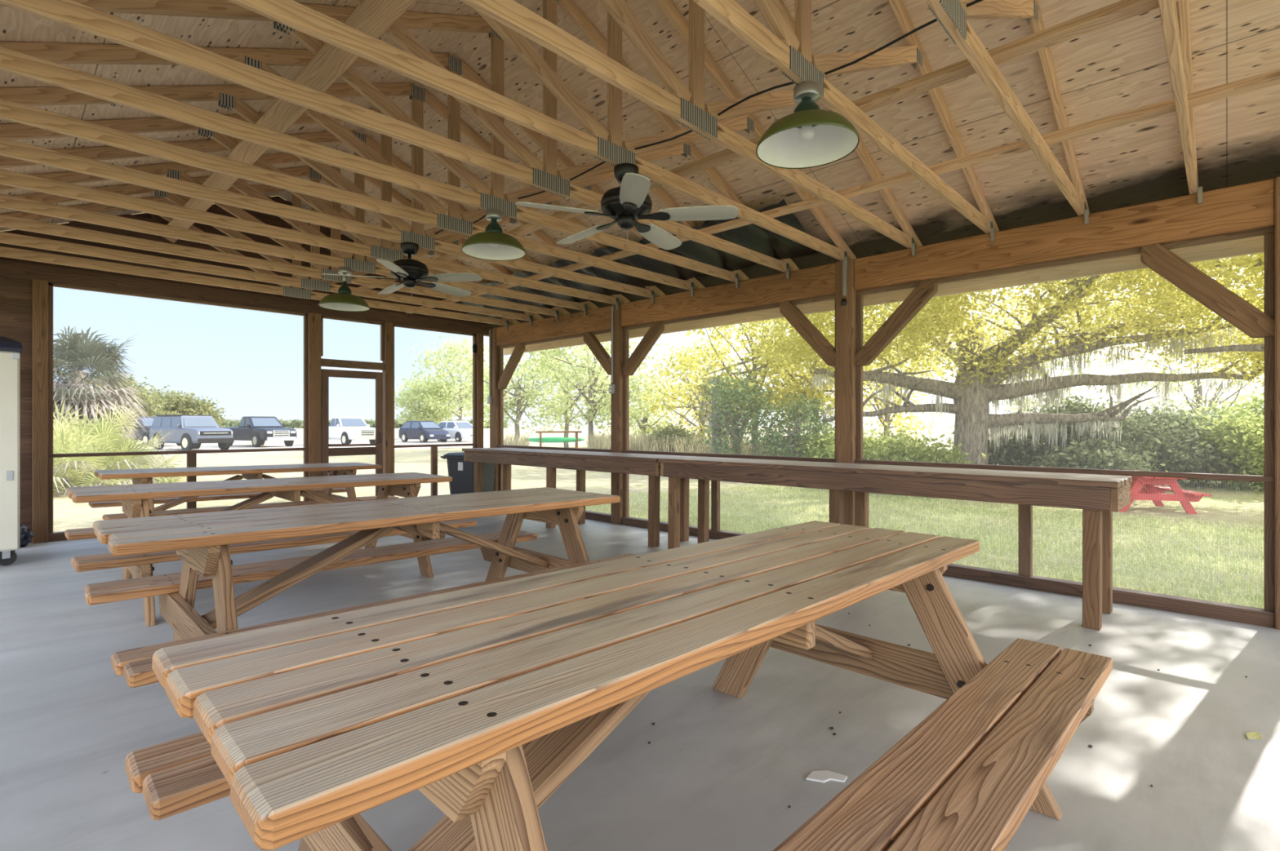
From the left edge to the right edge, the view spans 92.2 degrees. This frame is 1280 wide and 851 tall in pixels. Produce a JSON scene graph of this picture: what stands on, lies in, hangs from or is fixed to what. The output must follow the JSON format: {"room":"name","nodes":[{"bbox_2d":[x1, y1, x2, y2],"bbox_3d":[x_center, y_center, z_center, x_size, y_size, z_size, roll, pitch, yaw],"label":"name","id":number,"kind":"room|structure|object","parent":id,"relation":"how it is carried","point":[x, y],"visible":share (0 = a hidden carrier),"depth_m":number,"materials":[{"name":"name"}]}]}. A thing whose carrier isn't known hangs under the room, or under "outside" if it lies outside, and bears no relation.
{"room":"picnic pavilion","nodes":[
{"label":"picnic pavilion","id":0,"kind":"room"},
{"bbox_2d":[0,277,31,543],"bbox_3d":[-6.428,-0.135,5.895,0.022,2.790,0.870,0,0,44],"label":"wall","id":1,"kind":"structure","parent":0,"point":[15,295],"depth_m":6.16,"materials":[{"name":"brown wood"}]},
{"bbox_2d":[0,195,493,336],"bbox_3d":[-4.595,-2.174,7.795,0.087,1.467,6.950,0,0,44],"label":"wall","id":2,"kind":"structure","parent":0,"point":[10,268],"depth_m":7.22,"materials":[{"name":"brown wood"}]},
{"bbox_2d":[503,235,1263,355],"bbox_3d":[2.440,-1.295,5.969,13.300,0.205,0.170,0,0,44],"label":"trim","id":3,"kind":"structure","parent":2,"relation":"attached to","point":[1250,246],"depth_m":5.42,"materials":[{"name":"brown wood"}]},
{"bbox_2d":[132,436,504,456],"bbox_3d":[-26.254,1.378,54.710,48.266,0.001,37.457,0,0,44],"label":"ground","id":4,"kind":"structure","parent":0,"point":[270,444],"depth_m":42.87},
{"bbox_2d":[149,414,234,450],"bbox_3d":[-24.337,0.453,33.468,4.740,1.950,2.120,0,0,27],"label":"car","id":5,"kind":"object","parent":4,"relation":"on","point":[191,431],"visible":0.93,"depth_m":32.76,"materials":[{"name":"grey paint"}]},
{"bbox_2d":[222,416,296,447],"bbox_3d":[-24.114,0.463,38.980,5.870,1.930,2.180,0,0,34],"label":"pickup truck","id":6,"kind":"object","parent":4,"relation":"on","point":[256,429],"visible":0.8,"depth_m":37.87,"materials":[{"name":"black paint"}]},
{"bbox_2d":[328,417,375,444],"bbox_3d":[-19.973,0.463,41.978,5.870,1.930,2.180,0,0,40],"label":"pickup truck","id":7,"kind":"object","parent":4,"relation":"on","point":[346,429],"visible":0.72,"depth_m":40.64,"materials":[{"name":"white paint"}]},
{"bbox_2d":[398,421,450,443],"bbox_3d":[-16.805,0.573,47.977,4.670,1.710,2.020,0,0,41],"label":"compact crossover","id":8,"kind":"object","parent":4,"relation":"on","point":[423,431],"visible":0.99,"depth_m":47.18,"materials":[{"name":"blue paint"}]},
{"bbox_2d":[0,515,1279,850],"bbox_3d":[-0.048,1.394,3.299,13.020,0.432,6.610,0,0,44],"label":"floor","id":9,"kind":"structure","parent":0,"point":[718,771],"depth_m":2.47,"materials":[{"name":"concrete"}]},
{"bbox_2d":[0,336,22,565],"bbox_3d":[-5.675,0.223,5.206,0.678,1.929,0.636,0,0,44],"label":"refrigerator","id":10,"kind":"object","parent":9,"relation":"on","point":[11,350],"visible":1,"depth_m":5.16,"materials":[{"name":"beige plastic"}]},
{"bbox_2d":[31,279,48,543],"bbox_3d":[-6.081,-0.131,6.245,0.120,2.658,0.115,0,0,44],"label":"timber post","id":11,"kind":"object","parent":9,"relation":"on","point":[39,287],"visible":0.98,"depth_m":6.20,"materials":[{"name":"brown wood"}]},
{"bbox_2d":[88,462,399,519],"bbox_3d":[-4.077,0.830,6.463,1.603,0.823,2.466,0,-1,45],"label":"picnic table","id":12,"kind":"object","parent":9,"relation":"on","point":[143,476],"visible":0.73,"depth_m":6.17,"materials":[{"name":"brown wood"}]},
{"bbox_2d":[64,472,476,626],"bbox_3d":[-2.754,0.823,4.764,2.469,0.829,1.569,1,-1,-45],"label":"picnic table","id":13,"kind":"object","parent":9,"relation":"on","point":[135,499],"visible":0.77,"depth_m":4.29,"materials":[{"name":"brown wood"}]},
{"bbox_2d":[307,312,320,500],"bbox_3d":[-4.299,-0.114,8.115,0.120,2.691,0.150,0,0,44],"label":"timber post","id":14,"kind":"object","parent":9,"relation":"on","point":[313,319],"visible":0.57,"depth_m":8.06,"materials":[{"name":"brown wood"}]},
{"bbox_2d":[48,282,308,542],"bbox_3d":[-5.203,-0.125,7.180,0.090,2.645,2.450,0,0,44],"label":"screen frame","id":15,"kind":"structure","parent":14,"relation":"attached to","point":[191,455],"depth_m":6.70,"materials":[{"name":"brown wood"}]},
{"bbox_2d":[320,368,382,496],"bbox_3d":[-3.918,0.236,8.419,0.800,1.945,0.086,0,0,-43],"label":"door","id":16,"kind":"structure","parent":14,"relation":"attached to","point":[326,451],"depth_m":8.40,"materials":[{"name":"brown wood"}]},
{"bbox_2d":[84,487,637,688],"bbox_3d":[-1.247,0.819,3.268,1.523,0.836,2.470,0,-1,44],"label":"picnic table","id":17,"kind":"object","parent":9,"relation":"on","point":[202,541],"visible":0.84,"depth_m":2.92,"materials":[{"name":"brown wood"}]},
{"bbox_2d":[382,322,393,496],"bbox_3d":[-3.616,-0.108,8.832,0.120,2.704,0.110,0,0,44],"label":"timber post","id":18,"kind":"object","parent":9,"relation":"on","point":[388,374],"visible":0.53,"depth_m":8.79,"materials":[{"name":"brown wood"}]},
{"bbox_2d":[393,324,476,496],"bbox_3d":[-3.112,-0.102,9.376,0.090,2.691,1.375,0,0,44],"label":"screen frame","id":19,"kind":"structure","parent":18,"relation":"attached to","point":[433,447],"depth_m":9.35,"materials":[{"name":"brown wood"}]},
{"bbox_2d":[440,452,495,494],"bbox_3d":[-2.562,0.838,9.275,0.678,0.830,0.590,0,0,24],"label":"bin","id":20,"kind":"object","parent":9,"relation":"on","point":[461,472],"visible":0.39,"depth_m":9.07,"materials":[{"name":"grey plastic"}]},
{"bbox_2d":[475,333,483,448],"bbox_3d":[-2.592,-0.099,9.907,0.120,2.723,0.110,0,0,44],"label":"timber post","id":21,"kind":"object","parent":9,"relation":"on","point":[479,337],"visible":0.57,"depth_m":9.86,"materials":[{"name":"brown wood"}]},
{"bbox_2d":[487,328,503,491],"bbox_3d":[-2.301,-0.128,9.785,0.170,2.790,0.204,0,0,44],"label":"timber post","id":22,"kind":"object","parent":9,"relation":"on","point":[493,399],"visible":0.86,"depth_m":9.73,"materials":[{"name":"brown wood"}]},
{"bbox_2d":[497,328,611,522],"bbox_3d":[-1.272,0.012,8.835,2.630,2.496,0.100,0,0,44],"label":"screen frame","id":23,"kind":"structure","parent":9,"relation":"on","point":[591,515],"depth_m":8.98,"materials":[{"name":"brown wood"}]},
{"bbox_2d":[462,448,700,547],"bbox_3d":[-0.933,0.797,7.668,3.710,0.912,0.705,0,-1,44],"label":"countertop","id":24,"kind":"structure","parent":9,"relation":"on","point":[646,464],"depth_m":7.02,"materials":[{"name":"brown wood"}]},
{"bbox_2d":[608,303,624,524],"bbox_3d":[-0.279,-0.128,7.852,0.165,2.790,0.214,0,0,44],"label":"timber post","id":25,"kind":"object","parent":9,"relation":"on","point":[616,388],"visible":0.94,"depth_m":7.79,"materials":[{"name":"brown wood"}]},
{"bbox_2d":[496,306,611,346],"bbox_3d":[-1.265,-1.379,8.843,2.630,0.287,0.140,0,0,44],"label":"header beam","id":26,"kind":"structure","parent":25,"relation":"attached to","point":[597,319],"depth_m":8.65,"materials":[{"name":"brown wood"}]},
{"bbox_2d":[622,320,664,375],"bbox_3d":[0.002,-0.975,7.635,0.732,0.713,0.090,0,0,44],"label":"knee brace","id":27,"kind":"object","parent":25,"relation":"attached to","point":[656,329],"visible":0.78,"depth_m":7.55,"materials":[{"name":"brown wood"}]},
{"bbox_2d":[124,520,1112,850],"bbox_3d":[0.210,0.818,1.763,1.517,0.835,2.466,0,-1,45],"label":"picnic table","id":28,"kind":"object","parent":9,"relation":"on","point":[482,701],"visible":1,"depth_m":1.25,"materials":[{"name":"brown wood"}]},
{"bbox_2d":[835,258,856,525],"bbox_3d":[1.934,-0.128,5.756,0.170,2.790,0.196,0,0,44],"label":"timber post","id":29,"kind":"object","parent":9,"relation":"on","point":[846,295],"visible":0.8,"depth_m":5.70,"materials":[{"name":"brown wood"}]},
{"bbox_2d":[621,294,835,539],"bbox_3d":[0.842,0.012,6.821,2.880,2.496,0.100,0,0,44],"label":"screen frame","id":30,"kind":"structure","parent":29,"relation":"attached to","point":[715,533],"depth_m":6.82,"materials":[{"name":"brown wood"}]},
{"bbox_2d":[621,262,835,327],"bbox_3d":[0.849,-1.379,6.829,2.880,0.287,0.140,0,0,44],"label":"header beam","id":31,"kind":"structure","parent":29,"relation":"attached to","point":[818,281],"depth_m":6.57,"materials":[{"name":"brown wood"}]},
{"bbox_2d":[779,301,835,366],"bbox_3d":[1.702,-0.941,6.016,0.716,0.781,0.090,0,0,44],"label":"knee brace","id":32,"kind":"object","parent":29,"relation":"attached to","point":[791,313],"visible":0.76,"depth_m":6.01,"materials":[{"name":"brown wood"}]},
{"bbox_2d":[854,278,937,365],"bbox_3d":[2.232,-0.938,5.511,0.791,0.787,0.090,0,0,44],"label":"knee brace","id":33,"kind":"object","parent":29,"relation":"attached to","point":[926,290],"visible":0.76,"depth_m":5.43,"materials":[{"name":"brown wood"}]},
{"bbox_2d":[657,457,1132,631],"bbox_3d":[1.737,0.797,5.124,3.648,0.912,0.705,0,-1,44],"label":"table","id":34,"kind":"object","parent":9,"relation":"on","point":[1098,496],"depth_m":4.38,"materials":[{"name":"brown wood"}]},
{"bbox_2d":[1274,176,1279,630],"bbox_3d":[4.021,-0.128,3.793,0.160,2.790,0.160,0,0,44],"label":"timber post","id":35,"kind":"object","parent":9,"relation":"on","point":[1277,226],"visible":0.76,"depth_m":3.79,"materials":[{"name":"brown wood"}]},
{"bbox_2d":[853,178,1275,291],"bbox_3d":[2.993,-1.379,4.787,2.700,0.287,0.140,0,0,44],"label":"header beam","id":36,"kind":"structure","parent":35,"relation":"attached to","point":[1251,206],"depth_m":4.47,"materials":[{"name":"brown wood"}]},
{"bbox_2d":[854,226,1275,627],"bbox_3d":[2.986,0.012,4.780,2.700,2.496,0.100,0,0,44],"label":"screen frame","id":37,"kind":"structure","parent":35,"relation":"attached to","point":[1024,579],"depth_m":4.21,"materials":[{"name":"brown wood"}]},
{"bbox_2d":[1140,243,1274,338],"bbox_3d":[3.770,-0.939,4.046,0.744,0.784,0.090,0,0,44],"label":"knee brace","id":38,"kind":"object","parent":35,"relation":"attached to","point":[1237,312],"visible":0.85,"depth_m":4.03,"materials":[{"name":"brown wood"}]},
{"bbox_2d":[0,0,1279,328],"bbox_3d":[0.023,-2.179,3.431,13.300,1.509,7.240,0,0,44],"label":"ceiling","id":39,"kind":"structure","parent":0,"point":[1122,66],"depth_m":4.17,"materials":[{"name":"brown wood"}]},
{"bbox_2d":[53,426,1263,608],"bbox_3d":[-87.915,1.580,125.183,540.000,0.420,580.000,0,0,44],"label":"lawn","id":40,"kind":"structure","parent":0,"point":[1227,504],"depth_m":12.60,"materials":[{"name":"green plant"}]},
{"bbox_2d":[53,421,154,497],"bbox_3d":[-11.366,0.871,12.271,3.093,2.249,2.378,0,0,14],"label":"palmetto","id":41,"kind":"object","parent":40,"relation":"on","point":[60,464],"visible":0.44,"depth_m":12.15,"materials":[{"name":"green plant"}]},
{"bbox_2d":[53,325,155,450],"bbox_3d":[-14.474,-0.423,15.846,3.393,4.336,3.450,0,0,-8],"label":"palm","id":42,"kind":"object","parent":40,"relation":"on","point":[77,353],"visible":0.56,"depth_m":15.50,"materials":[{"name":"green plant"}]},
{"bbox_2d":[53,399,179,491],"bbox_3d":[-13.152,1.262,13.989,4.603,3.754,4.672,0,0,44],"label":"palmetto","id":43,"kind":"object","parent":40,"relation":"on","point":[77,421],"visible":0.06,"depth_m":13.83,"materials":[{"name":"green plant"}]},
{"bbox_2d":[64,370,173,423],"bbox_3d":[-34.192,-0.991,40.063,5.890,5.088,6.274,0,0,44],"label":"tree","id":44,"kind":"object","parent":40,"relation":"on","point":[153,406],"visible":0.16,"depth_m":40.43,"materials":[{"name":"green plant"}]},
{"bbox_2d":[53,413,186,495],"bbox_3d":[-11.770,1.175,13.237,3.026,2.845,3.340,0,0,30],"label":"palmetto","id":45,"kind":"object","parent":40,"relation":"on","point":[105,439],"visible":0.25,"depth_m":13.28,"materials":[{"name":"green plant"}]},
{"bbox_2d":[56,420,197,486],"bbox_3d":[-12.151,1.073,14.326,3.096,2.533,3.165,0,0,44],"label":"palmetto","id":46,"kind":"object","parent":40,"relation":"on","point":[136,448],"visible":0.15,"depth_m":14.44,"materials":[{"name":"green plant"}]},
{"bbox_2d":[148,386,225,416],"bbox_3d":[-37.644,-0.785,49.716,6.735,4.694,6.277,0,0,33],"label":"tree","id":47,"kind":"object","parent":40,"relation":"on","point":[199,407],"visible":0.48,"depth_m":49.11,"materials":[{"name":"green plant"}]},
{"bbox_2d":[394,372,463,426],"bbox_3d":[-21.543,-1.902,62.167,7.943,6.896,8.049,0,0,22],"label":"tree","id":48,"kind":"object","parent":40,"relation":"on","point":[411,397],"visible":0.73,"depth_m":60.68,"materials":[{"name":"green plant"}]},
{"bbox_2d":[406,336,519,426],"bbox_3d":[-17.204,-3.611,60.037,10.534,10.342,11.441,0,0,13],"label":"tree","id":49,"kind":"object","parent":40,"relation":"on","point":[460,411],"visible":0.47,"depth_m":58.32,"materials":[{"name":"green plant"}]},
{"bbox_2d":[435,337,584,444],"bbox_3d":[-6.433,-1.949,32.931,8.282,7.020,8.118,0,0,44],"label":"tree","id":50,"kind":"object","parent":40,"relation":"on","point":[517,402],"visible":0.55,"depth_m":32.71,"materials":[{"name":"green plant"}]},
{"bbox_2d":[509,341,645,448],"bbox_3d":[-4.040,-2.362,36.359,9.374,7.827,8.791,0,0,44],"label":"tree","id":51,"kind":"object","parent":40,"relation":"on","point":[570,420],"visible":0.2,"depth_m":35.90,"materials":[{"name":"green plant"}]},
{"bbox_2d":[515,335,666,448],"bbox_3d":[-2.399,-1.995,28.772,7.666,7.131,7.278,0,0,13],"label":"tree","id":52,"kind":"object","parent":40,"relation":"on","point":[589,416],"visible":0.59,"depth_m":28.25,"materials":[{"name":"green plant"}]},
{"bbox_2d":[592,367,698,438],"bbox_3d":[0.188,-0.998,38.239,6.954,5.728,6.255,0,0,-25],"label":"tree","id":53,"kind":"object","parent":40,"relation":"on","point":[646,426],"visible":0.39,"depth_m":37.55,"materials":[{"name":"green plant"}]},
{"bbox_2d":[503,432,808,457],"bbox_3d":[0.361,1.031,27.379,16.207,1.330,7.612,0,0,14],"label":"dry reeds","id":54,"kind":"object","parent":40,"relation":"on","point":[601,442],"visible":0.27,"depth_m":25.51,"materials":[{"name":"plant"}]},
{"bbox_2d":[642,421,708,453],"bbox_3d":[1.601,1.067,27.119,3.559,2.473,3.434,0,0,9],"label":"shrub","id":55,"kind":"object","parent":40,"relation":"on","point":[672,433],"visible":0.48,"depth_m":26.56,"materials":[{"name":"green plant"}]},
{"bbox_2d":[633,330,775,447],"bbox_3d":[3.224,-1.535,30.112,6.586,6.176,7.220,0,0,-31],"label":"tree","id":56,"kind":"object","parent":40,"relation":"on","point":[673,397],"visible":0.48,"depth_m":30.03,"materials":[{"name":"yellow plant"}]},
{"bbox_2d":[692,353,793,455],"bbox_3d":[3.559,-0.235,21.545,3.639,4.637,3.359,0,0,5],"label":"bush","id":57,"kind":"object","parent":40,"relation":"on","point":[735,433],"visible":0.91,"depth_m":21.16,"materials":[{"name":"green plant"}]},
{"bbox_2d":[658,318,865,455],"bbox_3d":[4.543,-2.067,24.009,7.626,7.560,6.816,0,0,4],"label":"tree","id":58,"kind":"object","parent":40,"relation":"on","point":[719,335],"visible":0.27,"depth_m":23.68,"materials":[{"name":"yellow plant"}]},
{"bbox_2d":[739,390,835,457],"bbox_3d":[5.251,0.321,20.490,3.332,3.002,3.472,0,0,-33],"label":"bush","id":59,"kind":"object","parent":40,"relation":"on","point":[794,436],"visible":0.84,"depth_m":20.42,"materials":[{"name":"green plant"}]},
{"bbox_2d":[721,318,909,438],"bbox_3d":[6.514,-1.815,23.984,7.285,7.191,7.194,0,0,33],"label":"tree","id":60,"kind":"object","parent":40,"relation":"on","point":[773,371],"visible":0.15,"depth_m":23.07,"materials":[{"name":"green plant"}]},
{"bbox_2d":[795,422,890,457],"bbox_3d":[6.477,0.998,19.526,3.875,2.325,3.594,0,0,22],"label":"shrub","id":61,"kind":"object","parent":40,"relation":"on","point":[828,440],"visible":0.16,"depth_m":19.20,"materials":[{"name":"green plant"}]},
{"bbox_2d":[794,306,965,439],"bbox_3d":[10.665,-2.169,28.029,8.498,7.923,8.392,0,0,10],"label":"tree","id":62,"kind":"object","parent":40,"relation":"on","point":[899,417],"visible":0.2,"depth_m":27.79,"materials":[{"name":"green plant"}]},
{"bbox_2d":[813,424,953,462],"bbox_3d":[6.862,1.072,17.698,3.661,2.180,3.605,0,0,8],"label":"shrub","id":63,"kind":"object","parent":40,"relation":"on","point":[870,452],"visible":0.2,"depth_m":16.91,"materials":[{"name":"green plant"}]},
{"bbox_2d":[876,433,986,463],"bbox_3d":[7.735,1.295,16.861,3.126,2.151,3.690,0,0,28],"label":"shrub","id":64,"kind":"object","parent":40,"relation":"on","point":[943,455],"visible":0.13,"depth_m":16.21,"materials":[{"name":"green plant"}]},
{"bbox_2d":[709,253,1263,464],"bbox_3d":[10.397,-1.947,15.472,15.980,7.834,13.697,0,0,37],"label":"oak tree","id":65,"kind":"object","parent":40,"relation":"on","point":[980,372],"visible":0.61,"depth_m":15.88,"materials":[{"name":"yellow plant"}]},
{"bbox_2d":[943,400,1088,466],"bbox_3d":[11.212,0.809,18.675,3.810,3.087,3.916,0,0,15],"label":"shrub","id":66,"kind":"object","parent":40,"relation":"on","point":[1013,449],"visible":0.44,"depth_m":17.74,"materials":[{"name":"green plant"}]},
{"bbox_2d":[990,320,1137,413],"bbox_3d":[26.250,-2.504,40.363,9.581,8.846,8.228,0,0,44],"label":"tree","id":67,"kind":"object","parent":40,"relation":"on","point":[1104,360],"visible":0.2,"depth_m":39.72,"materials":[{"name":"green plant"}]},
{"bbox_2d":[1004,388,1170,471],"bbox_3d":[12.718,0.580,18.013,3.936,3.241,4.348,0,0,-30],"label":"shrub","id":68,"kind":"object","parent":40,"relation":"on","point":[1079,406],"visible":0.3,"depth_m":17.17,"materials":[{"name":"green plant"}]},
{"bbox_2d":[1022,437,1168,488],"bbox_3d":[11.633,1.345,15.827,3.058,2.071,3.330,0,0,36],"label":"shrub","id":69,"kind":"object","parent":40,"relation":"on","point":[1109,460],"visible":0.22,"depth_m":15.32,"materials":[{"name":"green plant"}]},
{"bbox_2d":[1075,396,1228,488],"bbox_3d":[14.448,0.735,18.083,4.219,3.092,4.067,0,0,34],"label":"shrub","id":70,"kind":"object","parent":40,"relation":"on","point":[1172,455],"visible":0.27,"depth_m":17.06,"materials":[{"name":"green plant"}]},
{"bbox_2d":[1118,470,1211,514],"bbox_3d":[10.499,1.395,12.900,1.483,0.750,1.868,0,0,16],"label":"picnic table","id":71,"kind":"object","parent":40,"relation":"on","point":[1156,494],"visible":0.48,"depth_m":12.28,"materials":[{"name":"red paint"}]},
{"bbox_2d":[1097,315,1263,419],"bbox_3d":[30.761,-2.334,33.764,9.658,8.524,8.178,0,0,44],"label":"tree","id":72,"kind":"object","parent":40,"relation":"on","point":[1199,397],"visible":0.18,"depth_m":33.74,"materials":[{"name":"green plant"}]},
{"bbox_2d":[1125,398,1248,485],"bbox_3d":[16.210,0.743,18.867,3.958,3.123,3.953,0,0,22],"label":"shrub","id":73,"kind":"object","parent":40,"relation":"on","point":[1215,410],"visible":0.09,"depth_m":18.00,"materials":[{"name":"green plant"}]},
{"bbox_2d":[1159,400,1263,488],"bbox_3d":[16.819,0.653,18.069,3.563,2.681,4.276,0,0,-8],"label":"shrub","id":74,"kind":"object","parent":40,"relation":"on","point":[1245,423],"visible":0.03,"depth_m":17.62,"materials":[{"name":"green plant"}]},
{"bbox_2d":[1183,257,1263,354],"bbox_3d":[11.011,-2.941,11.114,22.568,9.821,12.172,0,0,13],"label":"oak tree","id":75,"kind":"object","parent":40,"relation":"on","point":[1259,347],"visible":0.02,"depth_m":13.36,"materials":[{"name":"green plant"}]},
{"bbox_2d":[1186,389,1263,422],"bbox_3d":[20.874,0.381,21.068,3.883,3.486,4.085,0,0,-2],"label":"shrub","id":76,"kind":"object","parent":40,"relation":"on","point":[1248,406],"visible":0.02,"depth_m":20.67,"materials":[{"name":"green plant"}]},
{"bbox_2d":[1187,407,1263,492],"bbox_3d":[16.922,0.810,16.615,3.442,2.674,3.361,0,0,30],"label":"shrub","id":77,"kind":"object","parent":40,"relation":"on","point":[1237,451],"visible":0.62,"depth_m":16.53,"materials":[{"name":"green plant"}]},
{"bbox_3d":[-2.175,-0.026,1.312,0.160,2.429,0.140,0,0,44],"label":"timber post","id":78,"kind":"object","parent":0,"visible":0},
{"bbox_3d":[-1.943,-1.381,1.092,12.720,0.283,0.140,0,0,44],"label":"header beam","id":79,"kind":"structure","parent":78,"relation":"on","visible":0},
{"bbox_2d":[0,184,519,330],"bbox_3d":[-4.087,-2.128,7.346,0.067,1.527,7.126,0,0,44],"label":"roof truss","id":80,"kind":"object","parent":79,"relation":"on","point":[7,252],"visible":0.32,"depth_m":6.75,"materials":[{"name":"brown wood"}]},
{"bbox_2d":[0,166,544,326],"bbox_3d":[-3.648,-2.128,6.928,0.067,1.527,7.126,0,0,44],"label":"roof truss","id":81,"kind":"object","parent":79,"relation":"on","point":[313,283],"visible":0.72,"depth_m":6.32,"materials":[{"name":"brown wood"}]},
{"bbox_2d":[330,0,982,282],"bbox_3d":[-1.338,-1.645,4.949,7.966,0.052,0.032,0,0,44],"label":"power cable","id":82,"kind":"object","parent":81,"relation":"attached to","point":[973,2],"visible":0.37,"depth_m":3.03,"materials":[{"name":"black rubber"}]},
{"bbox_2d":[0,152,569,321],"bbox_3d":[-3.210,-2.128,6.510,0.067,1.527,7.126,0,0,44],"label":"roof truss","id":83,"kind":"object","parent":79,"relation":"on","point":[177,171],"visible":0.48,"depth_m":5.84,"materials":[{"name":"brown wood"}]},
{"bbox_2d":[0,130,599,315],"bbox_3d":[-2.771,-2.128,6.092,0.067,1.527,7.126,0,0,44],"label":"roof truss","id":84,"kind":"object","parent":79,"relation":"on","point":[358,264],"visible":0.51,"depth_m":5.38,"materials":[{"name":"brown wood"}]},
{"bbox_2d":[318,266,369,311],"bbox_3d":[-2.876,-1.331,5.999,0.452,0.383,0.452,0,0,44],"label":"pendant lamp","id":85,"kind":"object","parent":84,"relation":"hanging from","point":[344,300],"visible":1,"depth_m":5.96,"materials":[{"name":"green metal"}]},
{"bbox_2d":[446,199,819,318],"bbox_3d":[-0.609,-1.784,7.472,5.750,0.317,0.820,0,0,44],"label":"plastic sheet","id":86,"kind":"object","parent":84,"relation":"attached to","point":[753,237],"visible":0.38,"depth_m":6.44,"materials":[{"name":"black plastic"}]},
{"bbox_2d":[0,108,630,310],"bbox_3d":[-2.332,-2.128,5.674,0.067,1.527,7.126,0,0,44],"label":"roof truss","id":87,"kind":"object","parent":79,"relation":"on","point":[11,131],"visible":0.51,"depth_m":4.85,"materials":[{"name":"brown wood"}]},
{"bbox_2d":[0,83,666,303],"bbox_3d":[-1.893,-2.128,5.256,0.067,1.527,7.126,0,0,44],"label":"roof truss","id":88,"kind":"object","parent":79,"relation":"on","point":[230,97],"visible":0.8,"depth_m":4.48,"materials":[{"name":"brown wood"}]},
{"bbox_2d":[322,242,482,298],"bbox_3d":[-1.964,-1.298,5.252,1.242,0.450,1.260,0,0,44],"label":"ceiling fan","id":89,"kind":"object","parent":88,"relation":"hanging from","point":[411,272],"visible":1,"depth_m":5.15,"materials":[{"name":"black metal"}]},
{"bbox_2d":[0,41,705,296],"bbox_3d":[-1.455,-2.128,4.838,0.067,1.527,7.126,0,0,44],"label":"roof truss","id":90,"kind":"object","parent":79,"relation":"on","point":[262,59],"visible":0.63,"depth_m":3.99,"materials":[{"name":"brown wood"}]},
{"bbox_2d":[160,0,416,243],"bbox_3d":[-1.883,-2.081,3.641,9.350,0.097,0.149,0,0,44],"label":"brace","id":91,"kind":"object","parent":90,"relation":"attached to","point":[373,18],"visible":0.64,"depth_m":3.66,"materials":[{"name":"brown wood"}]},
{"bbox_2d":[405,69,1279,314],"bbox_3d":[0.045,-1.632,5.702,9.400,0.038,0.089,0,0,44],"label":"brace","id":92,"kind":"object","parent":90,"relation":"on","point":[1271,78],"visible":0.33,"depth_m":3.63,"materials":[{"name":"brown wood"}]},
{"bbox_2d":[0,0,749,288],"bbox_3d":[-1.016,-2.128,4.420,0.067,1.527,7.126,0,0,44],"label":"roof truss","id":93,"kind":"object","parent":79,"relation":"on","point":[12,61],"visible":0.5,"depth_m":3.67,"materials":[{"name":"brown wood"}]},
{"bbox_2d":[461,208,525,261],"bbox_3d":[-1.045,-1.377,4.407,0.452,0.293,0.452,0,0,44],"label":"pendant lamp","id":94,"kind":"object","parent":93,"relation":"hanging from","point":[491,244],"visible":1,"depth_m":4.39,"materials":[{"name":"green metal"}]},
{"bbox_2d":[357,0,1179,289],"bbox_3d":[-0.706,-1.632,4.913,9.400,0.038,0.089,0,0,44],"label":"brace","id":95,"kind":"object","parent":93,"relation":"on","point":[1121,11],"visible":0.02,"depth_m":2.82,"materials":[{"name":"brown wood"}]},
{"bbox_2d":[0,0,799,279],"bbox_3d":[-0.577,-2.128,4.003,0.067,1.527,7.126,0,0,44],"label":"roof truss","id":96,"kind":"object","parent":79,"relation":"on","point":[70,13],"visible":0.88,"depth_m":3.41,"materials":[{"name":"brown wood"}]},
{"bbox_2d":[226,0,856,267],"bbox_3d":[-0.138,-2.128,3.584,0.067,1.527,7.126,0,0,44],"label":"roof truss","id":97,"kind":"object","parent":79,"relation":"on","point":[613,151],"visible":0.84,"depth_m":3.34,"materials":[{"name":"brown wood"}]},
{"bbox_2d":[515,163,738,249],"bbox_3d":[-0.104,-1.300,3.699,1.233,0.445,1.264,0,0,44],"label":"ceiling fan","id":98,"kind":"object","parent":97,"relation":"hanging from","point":[628,203],"visible":1,"depth_m":3.58,"materials":[{"name":"black metal"}]},
{"bbox_2d":[459,0,922,256],"bbox_3d":[0.300,-2.128,3.167,0.067,1.527,7.126,0,0,44],"label":"roof truss","id":99,"kind":"object","parent":79,"relation":"on","point":[687,108],"visible":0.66,"depth_m":3.13,"materials":[{"name":"brown wood"}]},
{"bbox_2d":[693,0,999,241],"bbox_3d":[0.739,-2.128,2.748,0.067,1.527,7.126,0,0,44],"label":"roof truss","id":100,"kind":"object","parent":79,"relation":"on","point":[789,51],"visible":0.9,"depth_m":3.06,"materials":[{"name":"brown wood"}]},
{"bbox_2d":[755,80,859,168],"bbox_3d":[0.752,-1.384,2.778,0.452,0.278,0.452,0,0,44],"label":"pendant lamp","id":101,"kind":"object","parent":100,"relation":"hanging from","point":[811,136],"visible":1,"depth_m":2.83,"materials":[{"name":"green metal"}]},
{"bbox_2d":[925,0,1089,224],"bbox_3d":[1.178,-2.128,2.330,0.067,1.527,7.126,0,0,44],"label":"roof truss","id":102,"kind":"object","parent":79,"relation":"on","point":[953,15],"visible":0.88,"depth_m":3.04,"materials":[{"name":"brown wood"}]},
{"bbox_2d":[1158,0,1202,204],"bbox_3d":[1.617,-2.128,1.913,0.067,1.527,7.126,0,0,44],"label":"roof truss","id":103,"kind":"object","parent":79,"relation":"on","point":[1179,51],"visible":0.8,"depth_m":3.13,"materials":[{"name":"brown wood"}]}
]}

